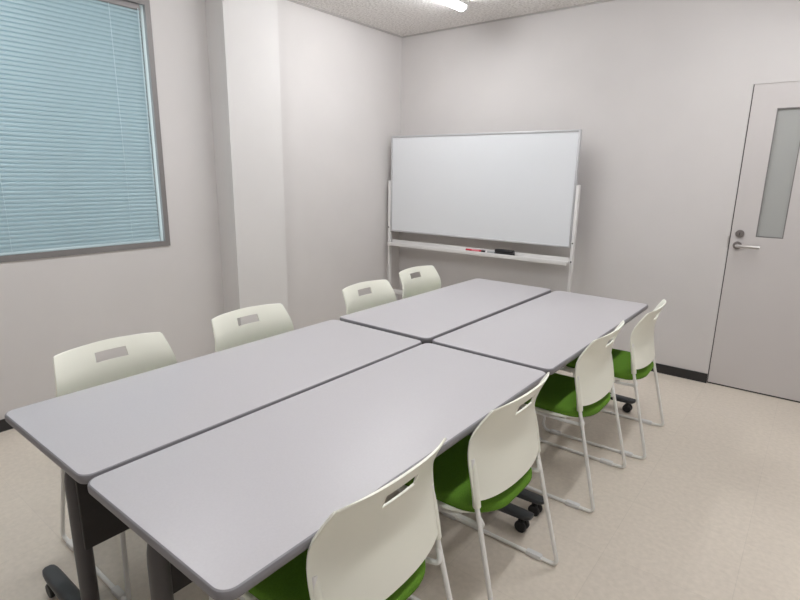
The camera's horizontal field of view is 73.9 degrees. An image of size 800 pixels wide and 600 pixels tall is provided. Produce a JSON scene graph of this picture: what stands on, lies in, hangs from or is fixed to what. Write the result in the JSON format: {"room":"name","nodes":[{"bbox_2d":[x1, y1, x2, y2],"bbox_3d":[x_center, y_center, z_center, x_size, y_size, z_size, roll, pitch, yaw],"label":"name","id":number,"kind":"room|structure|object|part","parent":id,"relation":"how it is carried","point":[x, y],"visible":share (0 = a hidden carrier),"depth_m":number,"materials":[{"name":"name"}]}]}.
{"room":"meeting room","nodes":[
{"label":"meeting room","id":0,"kind":"room"},
{"bbox_2d":[0,0,224,419],"bbox_3d":[-1.910,-0.720,3.380,0.160,2.769,5.672,11,17,37],"label":"wall","id":1,"kind":"structure","parent":0,"point":[50,307],"depth_m":3.57,"materials":[{"name":"paint"}]},
{"bbox_2d":[0,419,12,431],"bbox_3d":[-1.786,0.621,3.579,0.211,0.072,5.664,11,17,37],"label":"baseboard","id":2,"kind":"structure","parent":1,"relation":"attached to","point":[4,426],"depth_m":3.09,"materials":[{"name":"black"}]},
{"bbox_2d":[0,0,170,262],"bbox_3d":[-2.215,-0.987,2.871,0.128,1.555,1.847,11,17,37],"label":"window","id":3,"kind":"structure","parent":1,"relation":"in","point":[144,12],"depth_m":3.48,"materials":[{"name":"grey metal"}]},
{"bbox_2d":[0,0,159,255],"bbox_3d":[-2.193,-0.978,2.841,0.041,1.485,1.746,11,17,37],"label":"window blind","id":4,"kind":"object","parent":3,"relation":"attached to","point":[77,170],"visible":1,"depth_m":3.15,"materials":[{"name":"blue"}]},
{"bbox_3d":[-2.180,-0.967,2.837,0.002,1.437,0.002,11,17,37],"label":"ladder cord","id":5,"kind":"part","parent":4,"relation":"part of","materials":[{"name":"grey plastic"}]},
{"bbox_3d":[-2.206,-0.265,3.014,0.024,0.016,1.746,11,17,37],"label":"rail","id":6,"kind":"part","parent":4,"relation":"part of","materials":[{"name":"grey"}]},
{"bbox_3d":[-2.184,-1.684,2.674,0.032,0.034,1.746,11,17,37],"label":"head rail","id":7,"kind":"part","parent":4,"relation":"part of","materials":[{"name":"grey metal"}]},
{"bbox_3d":[-1.759,-1.085,3.358,0.002,1.437,0.002,11,17,37],"label":"ladder cord","id":8,"kind":"part","parent":4,"relation":"part of","materials":[{"name":"grey plastic"}]},
{"bbox_2d":[205,0,287,325],"bbox_3d":[-1.134,-0.870,4.054,0.203,2.769,0.463,11,17,37],"label":"pillar","id":9,"kind":"structure","parent":0,"point":[243,38],"depth_m":3.90,"materials":[{"name":"paint"}]},
{"bbox_2d":[277,0,401,329],"bbox_3d":[-0.535,-1.054,4.863,0.115,2.769,1.582,11,17,37],"label":"wall","id":10,"kind":"structure","parent":0,"point":[340,79],"depth_m":4.69,"materials":[{"name":"paint"}]},
{"bbox_2d":[288,0,613,37],"bbox_3d":[-0.015,-1.690,1.627,4.615,0.012,5.672,11,17,37],"label":"trim","id":11,"kind":"structure","parent":10,"relation":"attached to","point":[294,1],"depth_m":4.44,"materials":[{"name":"grey paint"}]},
{"bbox_2d":[0,367,799,599],"bbox_3d":[-0.056,1.045,2.282,4.935,0.100,5.992,11,17,37],"label":"floor","id":12,"kind":"structure","parent":0,"point":[711,511],"depth_m":2.37,"materials":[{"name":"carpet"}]},
{"bbox_2d":[53,332,176,599],"bbox_3d":[-1.021,0.595,2.135,0.588,0.816,0.513,11,17,37],"label":"chair","id":13,"kind":"object","parent":12,"relation":"on","point":[76,369],"visible":0.34,"depth_m":2.15,"materials":[{"name":"white plastic"}]},
{"bbox_3d":[-1.161,0.723,1.985,0.588,0.631,0.054,11,17,37],"label":"sled leg","id":14,"kind":"part","parent":13,"relation":"part of","materials":[{"name":"white metal"}]},
{"bbox_3d":[-1.169,0.337,2.196,0.103,0.348,0.484,11,17,37],"label":"backrest","id":15,"kind":"part","parent":13,"relation":"part of","materials":[{"name":"white plastic"}]},
{"bbox_2d":[5,320,421,599],"bbox_3d":[-0.596,0.631,2.217,0.620,0.720,1.520,11,17,37],"label":"folding table","id":16,"kind":"object","parent":12,"relation":"on","point":[89,433],"visible":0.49,"depth_m":1.82,"materials":[{"name":"laminate"}]},
{"bbox_3d":[-0.917,0.715,1.709,0.066,0.614,0.244,11,17,37],"label":"leg post","id":17,"kind":"part","parent":16,"relation":"part of","materials":[{"name":"grey metal"}]},
{"bbox_3d":[-0.507,0.480,2.073,0.012,0.293,1.378,11,17,37],"label":"modesty panel","id":18,"kind":"part","parent":16,"relation":"part of","materials":[{"name":"black metal"}]},
{"bbox_2d":[211,303,293,351],"bbox_3d":[-0.613,0.473,2.667,0.588,0.816,0.513,11,17,37],"label":"chair","id":19,"kind":"object","parent":12,"relation":"on","point":[274,319],"visible":0.2,"depth_m":2.72,"materials":[{"name":"white plastic"}]},
{"bbox_2d":[87,343,545,599],"bbox_3d":[-0.108,0.728,1.843,0.620,0.720,1.520,11,17,37],"label":"folding table","id":20,"kind":"object","parent":12,"relation":"on","point":[222,509],"visible":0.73,"depth_m":1.45,"materials":[{"name":"laminate"}]},
{"bbox_3d":[-0.530,0.791,1.412,0.066,0.614,0.244,11,17,37],"label":"leg post","id":21,"kind":"part","parent":20,"relation":"part of","materials":[{"name":"grey metal"}]},
{"bbox_3d":[-0.192,0.526,1.902,0.012,0.293,1.378,11,17,37],"label":"modesty panel","id":22,"kind":"part","parent":20,"relation":"part of","materials":[{"name":"black metal"}]},
{"bbox_2d":[209,438,452,599],"bbox_3d":[-0.173,0.761,1.491,0.588,0.816,0.513,11,17,37],"label":"chair","id":23,"kind":"object","parent":12,"relation":"on","point":[368,548],"visible":0.82,"depth_m":1.29,"materials":[{"name":"white plastic"}]},
{"bbox_3d":[-0.313,0.890,1.341,0.588,0.631,0.054,11,17,37],"label":"sled leg","id":24,"kind":"part","parent":23,"relation":"part of","materials":[{"name":"white"}]},
{"bbox_3d":[-0.172,0.738,1.486,0.440,0.049,0.428,11,17,37],"label":"seat","id":25,"kind":"part","parent":23,"relation":"part of","materials":[{"name":"green fabric"}]},
{"bbox_3d":[-0.018,0.564,1.321,0.103,0.348,0.484,11,17,37],"label":"backrest","id":26,"kind":"part","parent":23,"relation":"part of","materials":[{"name":"white plastic"}]},
{"bbox_3d":[-0.035,0.812,1.684,0.588,0.631,0.054,11,17,37],"label":"sled leg","id":27,"kind":"part","parent":23,"relation":"part of","materials":[{"name":"white metal"}]},
{"bbox_2d":[342,280,396,314],"bbox_3d":[-0.062,0.320,3.344,0.588,0.816,0.513,11,17,37],"label":"chair","id":28,"kind":"object","parent":12,"relation":"on","point":[382,292],"visible":0.2,"depth_m":3.42,"materials":[{"name":"white plastic"}]},
{"bbox_2d":[399,265,440,298],"bbox_3d":[0.279,0.189,3.915,0.588,0.816,0.513,11,17,37],"label":"chair","id":29,"kind":"object","parent":12,"relation":"on","point":[429,280],"visible":0.21,"depth_m":4.00,"materials":[{"name":"white plastic"}]},
{"bbox_2d":[340,278,550,343],"bbox_3d":[0.357,0.359,3.413,0.620,0.720,1.520,11,17,37],"label":"folding table","id":30,"kind":"object","parent":12,"relation":"on","point":[428,316],"visible":0.34,"depth_m":3.14,"materials":[{"name":"laminate"}]},
{"bbox_2d":[397,372,557,599],"bbox_3d":[0.243,0.650,1.981,0.588,0.816,0.513,11,17,37],"label":"chair","id":31,"kind":"object","parent":12,"relation":"on","point":[484,471],"visible":0.8,"depth_m":1.77,"materials":[{"name":"white plastic"}]},
{"bbox_3d":[0.103,0.779,1.831,0.588,0.631,0.054,11,17,37],"label":"sled leg","id":32,"kind":"part","parent":31,"relation":"part of","materials":[{"name":"white metal"}]},
{"bbox_3d":[0.244,0.627,1.975,0.440,0.049,0.428,11,17,37],"label":"seat","id":33,"kind":"part","parent":31,"relation":"part of","materials":[{"name":"green fabric"}]},
{"bbox_3d":[0.381,0.701,2.174,0.588,0.631,0.054,11,17,37],"label":"sled leg","id":34,"kind":"part","parent":31,"relation":"part of","materials":[{"name":"white metal"}]},
{"bbox_3d":[0.398,0.453,1.811,0.103,0.348,0.484,11,17,37],"label":"backrest","id":35,"kind":"part","parent":31,"relation":"part of","materials":[{"name":"white plastic"}]},
{"bbox_2d":[387,129,581,294],"bbox_3d":[0.643,-0.544,4.801,1.892,1.840,0.330,11,17,35],"label":"whiteboard","id":36,"kind":"object","parent":12,"relation":"on","point":[521,187],"visible":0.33,"depth_m":4.60,"materials":[{"name":"white plastic"}]},
{"bbox_3d":[-0.103,-0.525,5.372,0.025,1.335,0.040,11,17,35],"label":"post","id":37,"kind":"part","parent":36,"relation":"part of","materials":[{"name":"white metal"}]},
{"bbox_2d":[387,239,569,265],"bbox_3d":[0.628,-0.444,4.806,1.812,0.052,0.086,11,17,35],"label":"tray","id":38,"kind":"object","parent":36,"relation":"on","point":[391,242],"depth_m":4.74,"materials":[{"name":"white metal"}]},
{"bbox_3d":[0.651,-0.997,4.694,1.796,0.886,0.020,11,17,35],"label":"board panel","id":39,"kind":"part","parent":36,"relation":"part of","materials":[{"name":"white ceramic"}]},
{"bbox_2d":[494,249,514,255],"bbox_3d":[0.904,-0.411,4.597,0.170,0.048,0.051,11,17,35],"label":"eraser","id":40,"kind":"object","parent":36,"relation":"on","point":[497,251],"visible":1,"depth_m":4.57,"materials":[{"name":"black plastic"}]},
{"bbox_3d":[1.384,-0.247,4.304,0.025,1.335,0.040,11,17,35],"label":"post","id":41,"kind":"part","parent":36,"relation":"part of","materials":[{"name":"white metal"}]},
{"bbox_2d":[432,291,647,516],"bbox_3d":[0.848,0.459,3.025,0.620,0.720,1.520,11,17,37],"label":"folding table","id":42,"kind":"object","parent":12,"relation":"on","point":[545,333],"visible":0.53,"depth_m":2.73,"materials":[{"name":"laminate"}]},
{"bbox_2d":[519,320,625,512],"bbox_3d":[0.808,0.491,2.683,0.588,0.816,0.513,11,17,37],"label":"chair","id":43,"kind":"object","parent":12,"relation":"on","point":[586,394],"visible":0.73,"depth_m":2.48,"materials":[{"name":"white plastic"}]},
{"bbox_3d":[0.668,0.620,2.533,0.588,0.631,0.054,11,17,37],"label":"sled leg","id":44,"kind":"part","parent":43,"relation":"part of","materials":[{"name":"white metal"}]},
{"bbox_3d":[0.808,0.467,2.678,0.440,0.049,0.428,11,17,37],"label":"seat","id":45,"kind":"part","parent":43,"relation":"part of","materials":[{"name":"green fabric"}]},
{"bbox_3d":[0.945,0.542,2.876,0.588,0.631,0.054,11,17,37],"label":"sled leg","id":46,"kind":"part","parent":43,"relation":"part of","materials":[{"name":"white metal"}]},
{"bbox_3d":[0.962,0.293,2.514,0.103,0.348,0.484,11,17,37],"label":"backrest","id":47,"kind":"part","parent":43,"relation":"part of","materials":[{"name":"white plastic"}]},
{"bbox_2d":[542,299,665,459],"bbox_3d":[1.243,0.387,3.144,0.588,0.816,0.513,10,16,35],"label":"chair","id":48,"kind":"object","parent":12,"relation":"on","point":[635,364],"visible":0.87,"depth_m":2.93,"materials":[{"name":"white plastic"}]},
{"bbox_3d":[1.109,0.517,2.989,0.588,0.631,0.054,10,16,35],"label":"sled leg","id":49,"kind":"part","parent":48,"relation":"part of","materials":[{"name":"white metal"}]},
{"bbox_3d":[1.243,0.364,3.138,0.440,0.049,0.428,10,16,35],"label":"seat","id":50,"kind":"part","parent":48,"relation":"part of","materials":[{"name":"green fabric"}]},
{"bbox_3d":[1.374,0.437,3.342,0.588,0.631,0.054,10,16,35],"label":"sled leg","id":51,"kind":"part","parent":48,"relation":"part of","materials":[{"name":"white metal"}]},
{"bbox_3d":[1.401,0.188,2.980,0.103,0.348,0.484,10,16,35],"label":"backrest","id":52,"kind":"part","parent":48,"relation":"part of","materials":[{"name":"white plastic"}]},
{"bbox_2d":[295,0,600,35],"bbox_3d":[-0.015,-1.745,1.614,4.935,0.100,5.992,11,17,37],"label":"ceiling","id":53,"kind":"structure","parent":0,"point":[399,17],"depth_m":4.29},
{"bbox_2d":[436,0,468,10],"bbox_3d":[0.096,-2.134,3.597,0.110,0.062,1.252,11,17,37],"label":"ceiling light","id":54,"kind":"object","parent":53,"relation":"attached to","point":[460,5],"visible":1,"depth_m":3.96,"materials":[{"name":"white plastic"}]},
{"bbox_2d":[398,0,799,382],"bbox_3d":[1.815,-0.848,4.146,4.500,2.769,0.160,11,17,37],"label":"wall","id":55,"kind":"structure","parent":0,"point":[658,93],"depth_m":4.05,"materials":[{"name":"paint"}]},
{"bbox_2d":[651,363,707,382],"bbox_3d":[1.744,0.478,4.396,4.500,0.072,0.008,11,17,37],"label":"baseboard","id":56,"kind":"structure","parent":55,"relation":"attached to","point":[664,369],"depth_m":4.07,"materials":[{"name":"black"}]},
{"bbox_2d":[707,81,799,402],"bbox_3d":[2.644,-0.331,3.481,0.878,2.098,0.113,11,17,37],"label":"door","id":57,"kind":"structure","parent":55,"relation":"in","point":[756,345],"depth_m":3.63,"materials":[{"name":"metal"}]},
{"bbox_3d":[2.380,-0.366,3.648,0.146,0.022,0.055,11,17,37],"label":"lever handle","id":58,"kind":"part","parent":57,"relation":"part of","materials":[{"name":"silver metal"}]},
{"bbox_3d":[2.510,-0.828,3.509,0.143,0.824,0.006,11,17,37],"label":"frosted pane","id":59,"kind":"part","parent":57,"relation":"part of","materials":[{"name":"grey glass"}]}
]}

